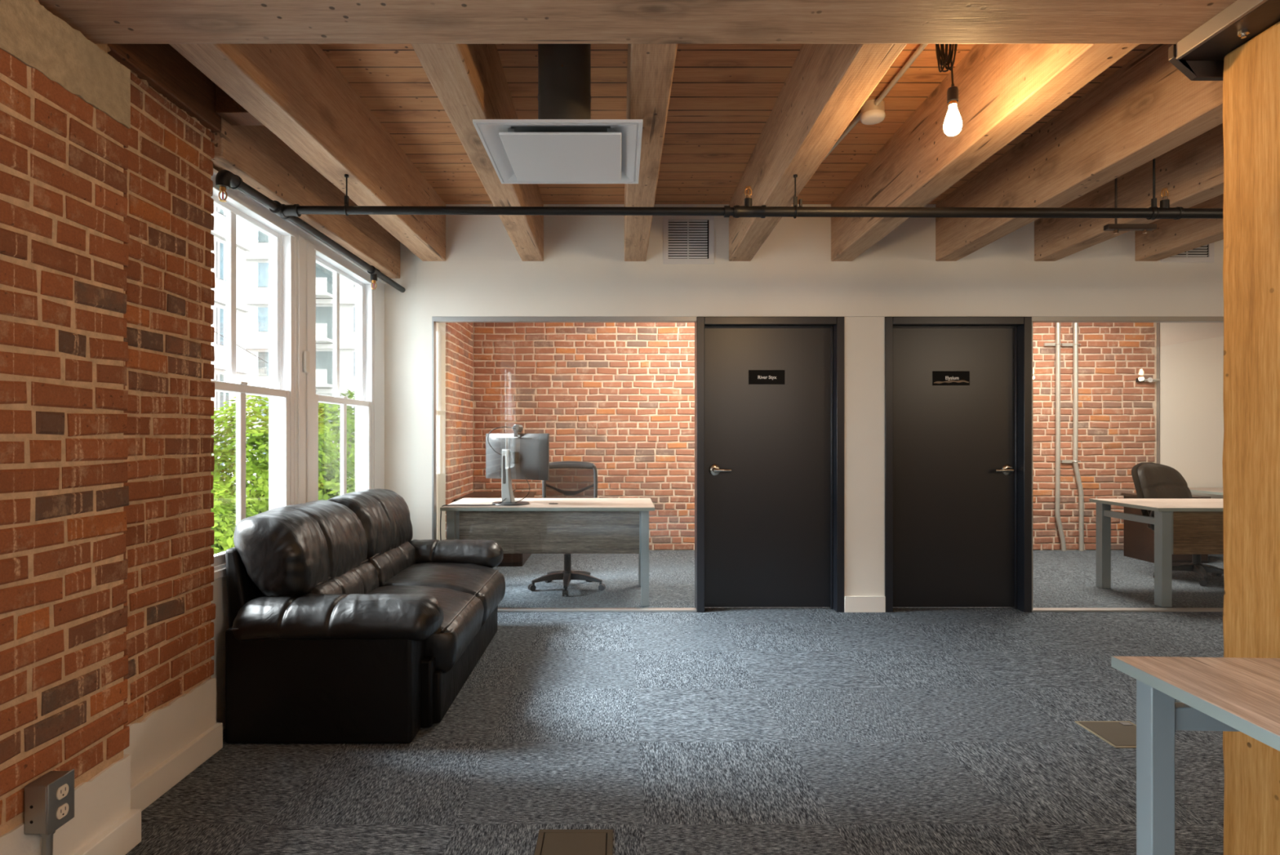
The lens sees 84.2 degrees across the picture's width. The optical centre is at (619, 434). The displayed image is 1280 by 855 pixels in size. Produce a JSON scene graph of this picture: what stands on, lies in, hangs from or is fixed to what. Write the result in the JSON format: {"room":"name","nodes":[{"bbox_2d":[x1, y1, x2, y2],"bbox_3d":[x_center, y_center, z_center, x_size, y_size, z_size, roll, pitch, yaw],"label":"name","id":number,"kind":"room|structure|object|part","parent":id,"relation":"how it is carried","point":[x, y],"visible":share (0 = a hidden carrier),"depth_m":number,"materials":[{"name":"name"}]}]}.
{"room":"office waiting area","nodes":[
{"label":"office waiting area","id":0,"kind":"room"},
{"bbox_2d":[0,0,473,854],"bbox_3d":[-1.675,-0.190,1.801,0.349,2.890,11.802,0,0,0],"label":"wall","id":1,"kind":"structure","parent":0,"point":[114,613],"depth_m":2.06,"materials":[{"name":"brick"}]},
{"bbox_2d":[24,768,74,854],"bbox_3d":[-1.469,0.954,1.784,0.067,0.214,0.153,0,0,0],"label":"receptacle","id":2,"kind":"object","parent":1,"relation":"attached to","point":[49,799],"visible":1,"depth_m":1.78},
{"bbox_3d":[-1.442,0.945,1.825,0.005,0.128,0.087,0,0,0],"label":"plate","id":3,"kind":"part","parent":2,"relation":"part of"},
{"bbox_2d":[56,783,68,799],"bbox_3d":[-1.437,0.920,1.825,0.004,0.031,0.038,0,0,0],"label":"socket","id":4,"kind":"object","parent":2,"relation":"attached to","point":[62,789],"depth_m":1.82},
{"bbox_2d":[56,802,68,818],"bbox_3d":[-1.437,0.970,1.825,0.004,0.031,0.038,0,0,0],"label":"socket","id":5,"kind":"object","parent":2,"relation":"attached to","point":[62,808],"depth_m":1.82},
{"bbox_2d":[73,722,222,854],"bbox_3d":[-1.589,1.204,2.001,0.223,0.101,1.682,0,0,0],"label":"baseboard","id":6,"kind":"structure","parent":1,"relation":"attached to","point":[119,838],"depth_m":2.40,"materials":[{"name":"white paint"}]},
{"bbox_2d":[107,44,221,132],"bbox_3d":[-1.627,-1.421,2.466,0.070,0.428,0.732,0,0,0],"label":"beam","id":7,"kind":"structure","parent":1,"relation":"on","point":[165,69],"depth_m":2.53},
{"bbox_2d":[215,84,264,125],"bbox_3d":[-1.496,-1.448,2.840,0.191,0.365,0.120,0,0,0],"label":"timber blocking","id":8,"kind":"object","parent":7,"relation":"attached to","point":[226,107],"visible":0.24,"depth_m":2.78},
{"bbox_2d":[213,566,226,579],"bbox_3d":[-1.736,0.583,3.885,0.128,0.035,2.370,0,0,0],"label":"window sill","id":9,"kind":"structure","parent":1,"relation":"attached to","point":[221,572],"depth_m":2.96,"materials":[{"name":"white plastic"}]},
{"bbox_2d":[211,168,386,570],"bbox_3d":[-1.736,-0.259,3.885,0.128,1.677,2.370,0,0,0],"label":"window","id":10,"kind":"structure","parent":1,"relation":"in","point":[280,391],"depth_m":3.63,"materials":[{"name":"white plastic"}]},
{"bbox_3d":[-1.755,-0.615,3.195,0.034,0.849,0.884,0,0,0],"label":"sash","id":11,"kind":"part","parent":10,"relation":"part of","materials":[{"name":"white plastic"}]},
{"bbox_3d":[-1.711,0.162,3.195,0.034,0.777,0.886,0,0,0],"label":"sash","id":12,"kind":"part","parent":10,"relation":"part of","materials":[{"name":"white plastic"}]},
{"bbox_2d":[303,351,309,373],"bbox_3d":[-1.668,-0.388,3.768,0.016,0.115,0.047,0,0,0],"label":"sensor","id":13,"kind":"object","parent":10,"relation":"attached to","point":[306,353],"visible":1,"depth_m":3.75,"materials":[{"name":"white paint"}]},
{"bbox_2d":[211,117,399,278],"bbox_3d":[-1.659,-1.318,3.953,0.158,0.414,2.237,0,0,1],"label":"joist","id":14,"kind":"object","parent":1,"relation":"attached to","point":[255,154],"visible":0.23,"depth_m":3.47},
{"bbox_2d":[314,249,384,501],"bbox_3d":[-1.742,-0.250,4.485,0.115,1.660,1.170,0,0,0],"label":"window","id":15,"kind":"structure","parent":1,"relation":"in","point":[363,402],"depth_m":4.81,"materials":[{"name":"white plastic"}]},
{"bbox_3d":[-1.755,-0.615,4.380,0.034,0.849,0.884,0,0,0],"label":"sash","id":16,"kind":"part","parent":15,"relation":"part of","materials":[{"name":"white plastic"}]},
{"bbox_3d":[-1.711,0.162,4.380,0.034,0.777,0.886,0,0,0],"label":"sash","id":17,"kind":"part","parent":15,"relation":"part of","materials":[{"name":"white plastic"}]},
{"bbox_2d":[125,550,1224,854],"bbox_3d":[4.070,1.315,1.925,12.060,0.120,12.050,0,0,0],"label":"floor","id":18,"kind":"structure","parent":0,"point":[715,731],"depth_m":2.85,"materials":[{"name":"carpet"}]},
{"bbox_2d":[225,488,505,742],"bbox_3d":[-1.180,0.790,3.759,0.937,0.922,1.855,0,0,0],"label":"sofa","id":19,"kind":"object","parent":18,"relation":"on","point":[344,626],"visible":1,"depth_m":2.93,"materials":[{"name":"black"}]},
{"bbox_2d":[233,499,368,596],"bbox_3d":[-1.478,0.530,3.345,0.336,0.402,0.825,0,0,0],"label":"cushion","id":20,"kind":"object","parent":19,"relation":"on","point":[309,548],"depth_m":3.02,"materials":[{"name":"black leather"}]},
{"bbox_3d":[-1.221,1.018,2.958,0.758,0.466,0.200,0,0,0],"label":"arm","id":21,"kind":"part","parent":19,"relation":"part of","materials":[{"name":"black"}]},
{"bbox_2d":[231,592,444,641],"bbox_3d":[-1.175,0.763,2.980,0.846,0.188,0.298,0,0,0],"label":"armrest","id":22,"kind":"object","parent":19,"relation":"on","point":[255,616],"depth_m":2.86,"materials":[{"name":"black leather"}]},
{"bbox_2d":[310,560,378,594],"bbox_3d":[-1.351,0.752,3.410,0.171,0.206,0.695,0,0,0],"label":"lumbar cushion","id":23,"kind":"object","parent":19,"relation":"on","point":[357,576],"depth_m":3.41,"materials":[{"name":"black leather"}]},
{"bbox_2d":[326,488,413,557],"bbox_3d":[-1.477,0.530,4.173,0.336,0.399,0.825,0,0,0],"label":"cushion","id":24,"kind":"object","parent":19,"relation":"on","point":[384,514],"depth_m":4.04,"materials":[{"name":"black leather"}]},
{"bbox_2d":[366,541,415,586],"bbox_3d":[-1.351,0.754,4.107,0.172,0.208,0.695,0,0,0],"label":"lumbar cushion","id":25,"kind":"object","parent":19,"relation":"on","point":[389,561],"depth_m":4.01,"materials":[{"name":"black leather"}]},
{"bbox_2d":[367,585,484,672],"bbox_3d":[-1.054,0.916,3.410,0.683,0.273,0.695,0,0,0],"label":"seat cushion","id":26,"kind":"object","parent":19,"relation":"on","point":[463,611],"depth_m":3.33,"materials":[{"name":"black leather"}]},
{"bbox_3d":[-1.192,1.099,3.759,0.785,0.288,1.522,0,0,0],"label":"frame","id":27,"kind":"part","parent":19,"relation":"part of","materials":[{"name":"black"}]},
{"bbox_2d":[382,561,505,628],"bbox_3d":[-1.054,0.917,4.107,0.684,0.274,0.695,0,0,0],"label":"seat cushion","id":28,"kind":"object","parent":19,"relation":"on","point":[480,579],"depth_m":4.01,"materials":[{"name":"black leather"}]},
{"bbox_2d":[409,539,503,568],"bbox_3d":[-1.175,0.761,4.538,0.846,0.185,0.298,0,0,0],"label":"armrest","id":29,"kind":"object","parent":19,"relation":"on","point":[487,553],"depth_m":4.42,"materials":[{"name":"black leather"}]},
{"bbox_3d":[-0.792,1.131,3.759,0.040,0.223,1.432,0,0,0],"label":"panel","id":30,"kind":"part","parent":19,"relation":"part of","materials":[{"name":"black"}]},
{"bbox_2d":[453,491,536,566],"bbox_3d":[-1.245,0.935,7.204,0.670,0.640,0.963,0,0,0],"label":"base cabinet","id":31,"kind":"object","parent":18,"relation":"on","point":[508,559],"visible":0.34,"depth_m":6.93,"materials":[{"name":"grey wood"}]},
{"bbox_3d":[-1.093,0.935,6.742,0.305,0.560,0.015,0,0,0],"label":"door","id":32,"kind":"part","parent":31,"relation":"part of","materials":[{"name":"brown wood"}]},
{"bbox_2d":[440,497,654,605],"bbox_3d":[-0.529,0.891,5.553,1.567,0.728,0.777,0,0,0],"label":"desk","id":33,"kind":"object","parent":18,"relation":"on","point":[543,525],"visible":0.88,"depth_m":5.21,"materials":[{"name":"laminate"}]},
{"bbox_3d":[-1.243,0.905,5.214,0.058,0.699,0.058,0,0,0],"label":"leg","id":34,"kind":"part","parent":33,"relation":"part of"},
{"bbox_2d":[440,433,549,540],"bbox_3d":[-0.992,0.631,5.517,0.839,1.283,0.532,0,0,-11],"label":"monitor","id":35,"kind":"object","parent":33,"relation":"on","point":[525,455],"visible":0.84,"depth_m":5.40,"materials":[{"name":"black plastic"}]},
{"bbox_2d":[487,423,523,455],"bbox_3d":[-0.883,0.041,5.453,0.272,0.245,0.080,0,0,-10],"label":"webcam","id":36,"kind":"object","parent":35,"relation":"on","point":[517,428],"visible":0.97,"depth_m":5.44,"materials":[{"name":"grey plastic"}]},
{"bbox_3d":[-0.837,0.174,5.420,0.090,0.090,0.090,0,0,27],"label":"mount arm","id":37,"kind":"part","parent":35,"relation":"part of","materials":[{"name":"silver plastic"}]},
{"bbox_3d":[-0.520,0.716,5.224,1.327,0.319,0.018,0,0,0],"label":"modesty panel","id":38,"kind":"part","parent":33,"relation":"part of","materials":[{"name":"grey laminate"}]},
{"bbox_3d":[0.184,0.905,5.891,0.058,0.699,0.058,0,0,0],"label":"leg","id":39,"kind":"part","parent":33,"relation":"part of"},
{"bbox_3d":[0.184,0.905,5.214,0.058,0.699,0.058,0,0,0],"label":"leg","id":40,"kind":"part","parent":33,"relation":"part of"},
{"bbox_2d":[528,461,605,595],"bbox_3d":[-0.430,0.741,5.819,0.640,1.028,0.685,0,0,0],"label":"chair","id":41,"kind":"object","parent":18,"relation":"on","point":[566,575],"visible":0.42,"depth_m":6.09,"materials":[{"name":"black plastic"}]},
{"bbox_3d":[-0.585,1.158,5.746,0.267,0.066,0.067,0,0,-19],"label":"leg","id":42,"kind":"part","parent":41,"relation":"part of","materials":[{"name":"black plastic"}]},
{"bbox_3d":[-0.529,1.158,5.930,0.067,0.066,0.267,0,0,-37],"label":"leg","id":43,"kind":"part","parent":41,"relation":"part of","materials":[{"name":"black plastic"}]},
{"bbox_3d":[-0.429,1.158,5.637,0.067,0.066,0.268,0,0,0],"label":"leg","id":44,"kind":"part","parent":41,"relation":"part of","materials":[{"name":"black plastic"}]},
{"bbox_3d":[-0.430,0.479,6.101,0.477,0.505,0.118,0,0,0],"label":"frame","id":45,"kind":"part","parent":41,"relation":"part of","materials":[{"name":"grey plastic"}]},
{"bbox_3d":[-0.337,1.158,5.934,0.067,0.066,0.267,0,0,35],"label":"leg","id":46,"kind":"part","parent":41,"relation":"part of","materials":[{"name":"black plastic"}]},
{"bbox_3d":[-0.274,1.158,5.753,0.267,0.066,0.067,0,0,17],"label":"leg","id":47,"kind":"part","parent":41,"relation":"part of","materials":[{"name":"black plastic"}]},
{"bbox_2d":[533,829,613,854],"bbox_3d":[-0.139,1.252,2.122,0.234,0.006,0.244,0,0,0],"label":"box","id":48,"kind":"object","parent":18,"relation":"on","point":[549,842],"visible":1,"depth_m":2.17,"materials":[{"name":"brown metal"}]},
{"bbox_2d":[1074,720,1136,747],"bbox_3d":[2.105,1.251,2.965,0.240,0.008,0.257,0,0,0],"label":"box","id":49,"kind":"object","parent":18,"relation":"on","point":[1118,734],"visible":0.74,"depth_m":2.98,"materials":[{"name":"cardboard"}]},
{"bbox_2d":[1088,498,1223,607],"bbox_3d":[4.715,0.892,5.513,1.622,0.725,0.757,0,0,0],"label":"desk","id":50,"kind":"object","parent":18,"relation":"on","point":[1181,526],"visible":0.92,"depth_m":5.18,"materials":[{"name":"laminate"}]},
{"bbox_3d":[3.982,0.905,5.832,0.075,0.699,0.075,0,0,0],"label":"leg","id":51,"kind":"part","parent":50,"relation":"part of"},
{"bbox_3d":[3.974,0.640,5.513,0.034,0.050,0.565,0,0,0],"label":"rail","id":52,"kind":"part","parent":50,"relation":"part of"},
{"bbox_3d":[3.982,0.905,5.192,0.075,0.699,0.075,0,0,0],"label":"leg","id":53,"kind":"part","parent":50,"relation":"part of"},
{"bbox_3d":[4.724,0.716,5.194,1.348,0.319,0.018,0,0,0],"label":"modesty panel","id":54,"kind":"part","parent":50,"relation":"part of","materials":[{"name":"brown laminate"}]},
{"bbox_2d":[1120,493,1210,563],"bbox_3d":[5.485,0.929,7.120,0.560,0.652,0.470,0,0,0],"label":"base cabinet","id":55,"kind":"object","parent":18,"relation":"on","point":[1139,539],"visible":0.25,"depth_m":7.11,"materials":[{"name":"brown wood"}]},
{"bbox_3d":[5.485,1.085,6.911,0.490,0.280,0.018,0,0,0],"label":"drawer","id":56,"kind":"part","parent":55,"relation":"part of","materials":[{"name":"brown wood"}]},
{"bbox_2d":[1131,462,1223,586],"bbox_3d":[4.976,0.755,6.205,0.677,1.000,0.754,0,0,-20],"label":"chair","id":57,"kind":"object","parent":18,"relation":"on","point":[1151,480],"visible":0.44,"depth_m":6.31,"materials":[{"name":"black leather"}]},
{"bbox_3d":[4.732,0.722,6.038,0.103,0.260,0.367,0,0,-20],"label":"armrest","id":58,"kind":"part","parent":57,"relation":"part of","materials":[{"name":"black plastic"}]},
{"bbox_3d":[4.902,0.509,6.408,0.616,0.492,0.252,0,0,-20],"label":"backrest","id":59,"kind":"part","parent":57,"relation":"part of","materials":[{"name":"black leather"}]},
{"bbox_3d":[4.976,1.158,6.314,0.067,0.066,0.292,0,0,-8],"label":"leg","id":60,"kind":"part","parent":57,"relation":"part of","materials":[{"name":"black plastic"}]},
{"bbox_3d":[4.827,1.158,6.171,0.292,0.066,0.067,0,0,10],"label":"leg","id":61,"kind":"part","parent":57,"relation":"part of","materials":[{"name":"black plastic"}]},
{"bbox_3d":[4.917,1.158,5.985,0.067,0.066,0.292,0,0,28],"label":"leg","id":62,"kind":"part","parent":57,"relation":"part of","materials":[{"name":"black plastic"}]},
{"bbox_3d":[5.122,1.158,6.013,0.067,0.066,0.292,0,0,-44],"label":"leg","id":63,"kind":"part","parent":57,"relation":"part of","materials":[{"name":"black plastic"}]},
{"bbox_2d":[1111,655,1279,854],"bbox_3d":[1.905,0.885,1.218,1.552,0.740,0.802,0,0,2],"label":"desk","id":64,"kind":"object","parent":18,"relation":"on","point":[1229,694],"visible":1,"depth_m":1.57,"materials":[{"name":"laminate"}]},
{"bbox_3d":[1.211,0.898,1.601,0.052,0.714,0.052,0,0,2],"label":"leg","id":65,"kind":"part","parent":64,"relation":"part of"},
{"bbox_3d":[1.919,0.635,1.569,1.366,0.052,0.033,0,0,2],"label":"rail","id":66,"kind":"part","parent":64,"relation":"part of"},
{"bbox_2d":[1188,487,1222,494],"bbox_3d":[6.900,0.910,7.160,2.002,0.690,0.882,0,0,0],"label":"desk","id":67,"kind":"object","parent":18,"relation":"on","point":[1217,491],"visible":0.02,"depth_m":7.23,"materials":[{"name":"laminate"}]},
{"bbox_2d":[1222,21,1279,854],"bbox_3d":[1.895,0.079,1.883,0.311,2.352,0.339,0,0,0],"label":"timber post","id":68,"kind":"object","parent":18,"relation":"on","point":[1251,71],"visible":0.89,"depth_m":1.95,"materials":[{"name":"wood"}]},
{"bbox_2d":[1168,0,1279,80],"bbox_3d":[1.886,-1.097,1.878,0.528,0.100,0.436,0,0,0],"label":"saddle","id":69,"kind":"object","parent":68,"relation":"attached to","point":[1199,55],"visible":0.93,"depth_m":1.97,"materials":[{"name":"metal"}]},
{"bbox_3d":[1.836,-1.096,2.085,0.428,0.098,0.022,0,0,0],"label":"gusset plate","id":70,"kind":"part","parent":69,"relation":"part of","materials":[{"name":"metal"}]},
{"bbox_3d":[1.895,-1.108,1.876,0.510,0.018,0.432,0,0,0],"label":"bearing plate","id":71,"kind":"part","parent":69,"relation":"part of","materials":[{"name":"metal"}]},
{"bbox_2d":[318,44,1153,204],"bbox_3d":[4.070,-1.700,1.925,12.060,0.130,12.050,0,0,0],"label":"ceiling","id":72,"kind":"structure","parent":0,"point":[722,98],"depth_m":3.53,"materials":[{"name":"brown wood"}]},
{"bbox_2d":[169,44,445,261],"bbox_3d":[-1.331,-1.434,3.558,0.167,0.412,2.927,0,0,1],"label":"joist","id":73,"kind":"object","parent":72,"relation":"attached to","point":[296,91],"visible":0.85,"depth_m":3.10,"materials":[{"name":"wood"}]},
{"bbox_2d":[343,173,349,216],"bbox_3d":[-1.291,-1.132,3.345,0.017,0.194,0.054,0,0,0],"label":"hanger","id":74,"kind":"object","parent":73,"relation":"hanging from","point":[346,175],"visible":0.86,"depth_m":3.34,"materials":[{"name":"black metal"}]},
{"bbox_3d":[-1.291,-1.165,3.345,0.007,0.128,0.007,0,0,0],"label":"threaded rod","id":75,"kind":"part","parent":74,"relation":"part of","materials":[{"name":"black metal"}]},
{"bbox_2d":[411,44,543,261],"bbox_3d":[-0.602,-1.434,3.558,0.155,0.412,2.927,0,0,-1],"label":"joist","id":76,"kind":"object","parent":72,"relation":"attached to","point":[469,82],"visible":0.66,"depth_m":2.87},
{"bbox_2d":[472,44,643,183],"bbox_3d":[-0.217,-1.359,2.775,0.595,0.540,0.606,0,0,0],"label":"ceiling vent","id":77,"kind":"object","parent":72,"relation":"in","point":[564,145],"visible":0.94,"depth_m":2.69,"materials":[{"name":"white metal"}]},
{"bbox_3d":[-0.217,-1.109,2.775,0.595,0.036,0.606,0,0,0],"label":"diffuser frame","id":78,"kind":"part","parent":77,"relation":"part of","materials":[{"name":"white metal"}]},
{"bbox_2d":[38,0,1236,44],"bbox_3d":[1.450,-1.389,1.893,6.300,0.488,0.387,0,0,0],"label":"cross beam","id":79,"kind":"structure","parent":72,"relation":"attached to","point":[100,21],"depth_m":1.96,"materials":[{"name":"wood"}]},
{"bbox_2d":[624,44,677,261],"bbox_3d":[0.107,-1.434,3.558,0.155,0.412,2.925,0,0,0],"label":"joist","id":80,"kind":"object","parent":72,"relation":"attached to","point":[650,67],"visible":0.66,"depth_m":2.78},
{"bbox_2d":[728,44,906,261],"bbox_3d":[0.843,-1.434,3.558,0.166,0.412,2.925,0,0,0],"label":"joist","id":81,"kind":"object","parent":72,"relation":"attached to","point":[826,86],"visible":0.84,"depth_m":3.04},
{"bbox_2d":[793,173,802,218],"bbox_3d":[0.839,-1.126,3.345,0.039,0.207,0.062,0,0,0],"label":"hanger","id":82,"kind":"object","parent":81,"relation":"hanging from","point":[795,175],"visible":0.8,"depth_m":3.34,"materials":[{"name":"black metal"}]},
{"bbox_3d":[0.828,-1.163,3.345,0.007,0.132,0.007,0,0,0],"label":"threaded rod","id":83,"kind":"part","parent":82,"relation":"part of","materials":[{"name":"black metal"}]},
{"bbox_2d":[822,44,928,160],"bbox_3d":[1.252,-1.591,3.452,0.120,0.085,2.503,0,0,-3],"label":"conduit","id":84,"kind":"object","parent":72,"relation":"attached to","point":[873,111],"visible":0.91,"depth_m":3.45,"materials":[{"name":"metal"}]},
{"bbox_2d":[935,44,962,136],"bbox_3d":[1.206,-1.364,2.600,0.096,0.530,0.064,0,0,0],"label":"pendant bulb","id":85,"kind":"object","parent":72,"relation":"hanging from","point":[953,124],"visible":0.68,"depth_m":2.59,"materials":[{"name":"white"}]},
{"bbox_3d":[1.216,-1.454,2.602,0.018,0.350,0.009,0,0,31],"label":"cord","id":86,"kind":"part","parent":85,"relation":"part of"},
{"bbox_2d":[946,83,958,103],"bbox_3d":[1.222,-1.254,2.600,0.039,0.066,0.039,0,0,0],"label":"socket","id":87,"kind":"object","parent":85,"relation":"attached to","point":[953,91],"depth_m":2.59,"materials":[{"name":"black plastic"}]},
{"bbox_3d":[1.222,-1.157,2.600,0.064,0.116,0.064,0,0,0],"label":"bulb","id":88,"kind":"part","parent":85,"relation":"part of","materials":[{"name":"white"}]},
{"bbox_2d":[831,44,1139,261],"bbox_3d":[1.567,-1.434,3.558,0.160,0.412,2.925,0,0,0],"label":"joist","id":89,"kind":"object","parent":72,"relation":"attached to","point":[1004,90],"visible":0.81,"depth_m":3.08,"materials":[{"name":"wood"}]},
{"bbox_2d":[935,44,1222,261],"bbox_3d":[2.308,-1.434,3.558,0.153,0.412,2.925,0,0,0],"label":"joist","id":90,"kind":"object","parent":72,"relation":"attached to","point":[1147,108],"visible":0.81,"depth_m":3.38,"materials":[{"name":"wood"}]},
{"bbox_2d":[1034,123,1223,261],"bbox_3d":[3.011,-1.434,3.558,0.153,0.412,2.925,0,0,0],"label":"joist","id":91,"kind":"object","parent":72,"relation":"attached to","point":[1192,171],"visible":0.42,"depth_m":3.99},
{"bbox_2d":[1103,177,1156,233],"bbox_3d":[2.687,-1.345,3.730,0.254,0.567,0.040,0,0,0],"label":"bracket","id":92,"kind":"object","parent":72,"relation":"hanging from","point":[1144,228],"visible":0.89,"depth_m":3.72,"materials":[{"name":"metal"}]},
{"bbox_3d":[2.613,-1.357,3.730,0.010,0.545,0.011,0,0,0],"label":"threaded rod","id":93,"kind":"part","parent":92,"relation":"part of","materials":[{"name":"metal"}]},
{"bbox_2d":[1151,158,1159,219],"bbox_3d":[2.523,-1.322,3.345,0.016,0.614,0.062,0,0,0],"label":"hanger","id":94,"kind":"object","parent":72,"relation":"hanging from","point":[1153,201],"visible":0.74,"depth_m":3.34,"materials":[{"name":"black metal"}]},
{"bbox_2d":[215,169,1222,292],"bbox_3d":[1.579,-1.049,3.959,6.442,0.242,2.222,0,0,0],"label":"pipe","id":95,"kind":"object","parent":94,"relation":"hanging from","point":[225,180],"visible":1,"depth_m":3.33,"materials":[{"name":"black metal"}]},
{"bbox_3d":[2.523,-1.359,3.345,0.010,0.539,0.010,0,0,0],"label":"threaded rod","id":96,"kind":"part","parent":94,"relation":"part of","materials":[{"name":"black metal"}]},
{"bbox_2d":[1135,193,1223,261],"bbox_3d":[3.727,-1.434,3.558,0.158,0.412,2.925,0,0,0],"label":"joist","id":97,"kind":"object","parent":72,"relation":"attached to","point":[1171,237],"visible":0.38,"depth_m":4.66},
{"bbox_2d":[384,204,1223,595],"bbox_3d":[4.175,-0.190,5.085,11.850,2.890,0.130,0,0,0],"label":"wall","id":98,"kind":"structure","parent":0,"point":[584,271],"depth_m":5.02,"materials":[{"name":"paint"}]},
{"bbox_2d":[431,316,696,611],"bbox_3d":[-0.395,0.208,5.050,1.877,2.094,0.064,0,0,0],"label":"window","id":99,"kind":"structure","parent":98,"relation":"in","point":[434,319],"depth_m":5.02,"materials":[{"name":"metal"}]},
{"bbox_3d":[-0.391,0.218,5.049,1.865,2.054,0.010,0,0,0],"label":"pane","id":100,"kind":"part","parent":99,"relation":"part of","materials":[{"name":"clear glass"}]},
{"bbox_2d":[662,215,714,263],"bbox_3d":[0.486,-1.385,5.014,0.362,0.350,0.012,0,0,0],"label":"air vent","id":101,"kind":"object","parent":98,"relation":"in","point":[686,239],"visible":0.94,"depth_m":5.01,"materials":[{"name":"white metal"}]},
{"bbox_2d":[694,316,844,612],"bbox_3d":[1.066,0.209,5.084,1.045,2.092,0.152,0,0,0],"label":"door","id":102,"kind":"structure","parent":98,"relation":"in","point":[770,390],"depth_m":5.11,"materials":[{"name":"black paint"}]},
{"bbox_3d":[0.718,0.252,5.071,0.155,0.082,0.068,0,0,0],"label":"handle","id":103,"kind":"part","parent":102,"relation":"part of","materials":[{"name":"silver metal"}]},
{"bbox_3d":[1.058,-0.415,5.102,0.260,0.102,0.006,0,0,0],"label":"name plate","id":104,"kind":"part","parent":102,"relation":"part of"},
{"bbox_2d":[844,595,885,612],"bbox_3d":[1.732,1.198,5.012,0.288,0.113,0.016,0,0,0],"label":"baseboard","id":105,"kind":"structure","parent":98,"relation":"attached to","point":[851,603],"depth_m":5.00,"materials":[{"name":"white paint"}]},
{"bbox_2d":[884,316,1031,612],"bbox_3d":[2.395,0.209,5.084,1.038,2.092,0.152,0,0,0],"label":"door","id":106,"kind":"structure","parent":98,"relation":"in","point":[958,389],"depth_m":5.11,"materials":[{"name":"black paint"}]},
{"bbox_3d":[2.387,-0.408,5.102,0.264,0.102,0.006,0,0,0],"label":"name plate","id":107,"kind":"part","parent":106,"relation":"part of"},
{"bbox_3d":[2.758,0.252,5.071,0.155,0.082,0.068,0,0,0],"label":"handle","id":108,"kind":"part","parent":106,"relation":"part of","materials":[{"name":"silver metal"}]},
{"bbox_2d":[1031,316,1223,611],"bbox_3d":[4.657,0.208,5.050,3.486,2.094,0.064,0,0,0],"label":"window","id":109,"kind":"structure","parent":98,"relation":"in","point":[1034,319],"depth_m":5.02,"materials":[{"name":"glass"}]},
{"bbox_2d":[1160,242,1213,262],"bbox_3d":[4.020,-1.396,5.014,0.373,0.347,0.012,0,0,0],"label":"air vent","id":110,"kind":"object","parent":98,"relation":"in","point":[1205,253],"visible":0.29,"depth_m":5.01,"materials":[{"name":"white metal"}]},
{"bbox_2d":[472,322,1156,550],"bbox_3d":[4.070,-0.190,7.820,12.060,2.890,0.261,0,0,0],"label":"wall","id":111,"kind":"structure","parent":0,"point":[617,397],"depth_m":7.70,"materials":[{"name":"brick"}]},
{"bbox_2d":[1043,322,1066,551],"bbox_3d":[4.709,-0.188,7.660,0.221,2.884,0.070,0,0,4],"label":"conduit","id":112,"kind":"object","parent":111,"relation":"attached to","point":[1057,505],"visible":0.95,"depth_m":7.64,"materials":[{"name":"metal"}]},
{"bbox_2d":[1060,322,1084,551],"bbox_3d":[4.899,-0.189,7.660,0.225,2.883,0.070,0,0,4],"label":"conduit","id":113,"kind":"object","parent":111,"relation":"attached to","point":[1075,423],"visible":0.96,"depth_m":7.64,"materials":[{"name":"metal"}]},
{"bbox_2d":[1135,377,1160,382],"bbox_3d":[5.723,-0.592,7.664,0.230,0.051,0.068,0,0,0],"label":"wall lamp","id":114,"kind":"object","parent":111,"relation":"attached to","point":[1138,380],"visible":1,"depth_m":7.65,"materials":[{"name":"metal"}]},
{"bbox_2d":[1156,322,1223,498],"bbox_3d":[7.864,-0.185,7.670,4.073,2.840,0.040,0,0,0],"label":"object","id":115,"kind":"structure","parent":0,"point":[1190,355],"depth_m":7.66,"materials":[{"name":"paint"}]},
{"label":"outside","id":116,"kind":"structure","parent":0,"visible":0},
{"bbox_3d":[-61.100,5.505,50.000,117.800,0.100,220.000,0,0,0],"label":"ground","id":117,"kind":"structure","parent":116,"visible":0},
{"bbox_2d":[211,204,251,515],"bbox_3d":[-20.475,-7.545,22.250,6.250,26.000,22.200,0,0,0],"label":"building","id":118,"kind":"structure","parent":117,"relation":"on","point":[219,308],"depth_m":31.38,"materials":[{"name":"stone"}]},
{"bbox_2d":[211,483,257,554],"bbox_3d":[-4.397,2.978,7.431,1.916,4.972,2.068,0,0,-3],"label":"leafy tree","id":119,"kind":"object","parent":117,"relation":"on","point":[223,540],"visible":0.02,"depth_m":7.42,"materials":[{"name":"green plant"}]},
{"bbox_2d":[211,394,355,531],"bbox_3d":[-5.127,2.385,10.509,2.788,6.158,3.524,0,0,26],"label":"leafy tree","id":120,"kind":"object","parent":117,"relation":"on","point":[329,480],"visible":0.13,"depth_m":9.86,"materials":[{"name":"green plant"}]},
{"bbox_2d":[245,222,355,505],"bbox_3d":[-14.600,-4.345,47.850,18.100,19.600,9.300,0,0,0],"label":"apartment building","id":121,"kind":"structure","parent":117,"relation":"on","point":[256,260],"depth_m":44.49,"materials":[{"name":"concrete"}]},
{"bbox_2d":[265,389,355,494],"bbox_3d":[-5.990,2.199,15.341,3.986,6.532,3.471,0,0,42],"label":"leafy tree","id":122,"kind":"object","parent":117,"relation":"on","point":[334,435],"visible":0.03,"depth_m":14.57,"materials":[{"name":"green plant"}]},
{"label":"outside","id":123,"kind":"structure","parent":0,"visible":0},
{"bbox_2d":[214,331,316,391],"bbox_3d":[-14.926,-3.395,28.451,0.036,1.524,29.704,0,0,-13],"label":"wire","id":124,"kind":"object","parent":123,"point":[215,331],"visible":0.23,"depth_m":28.08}
]}

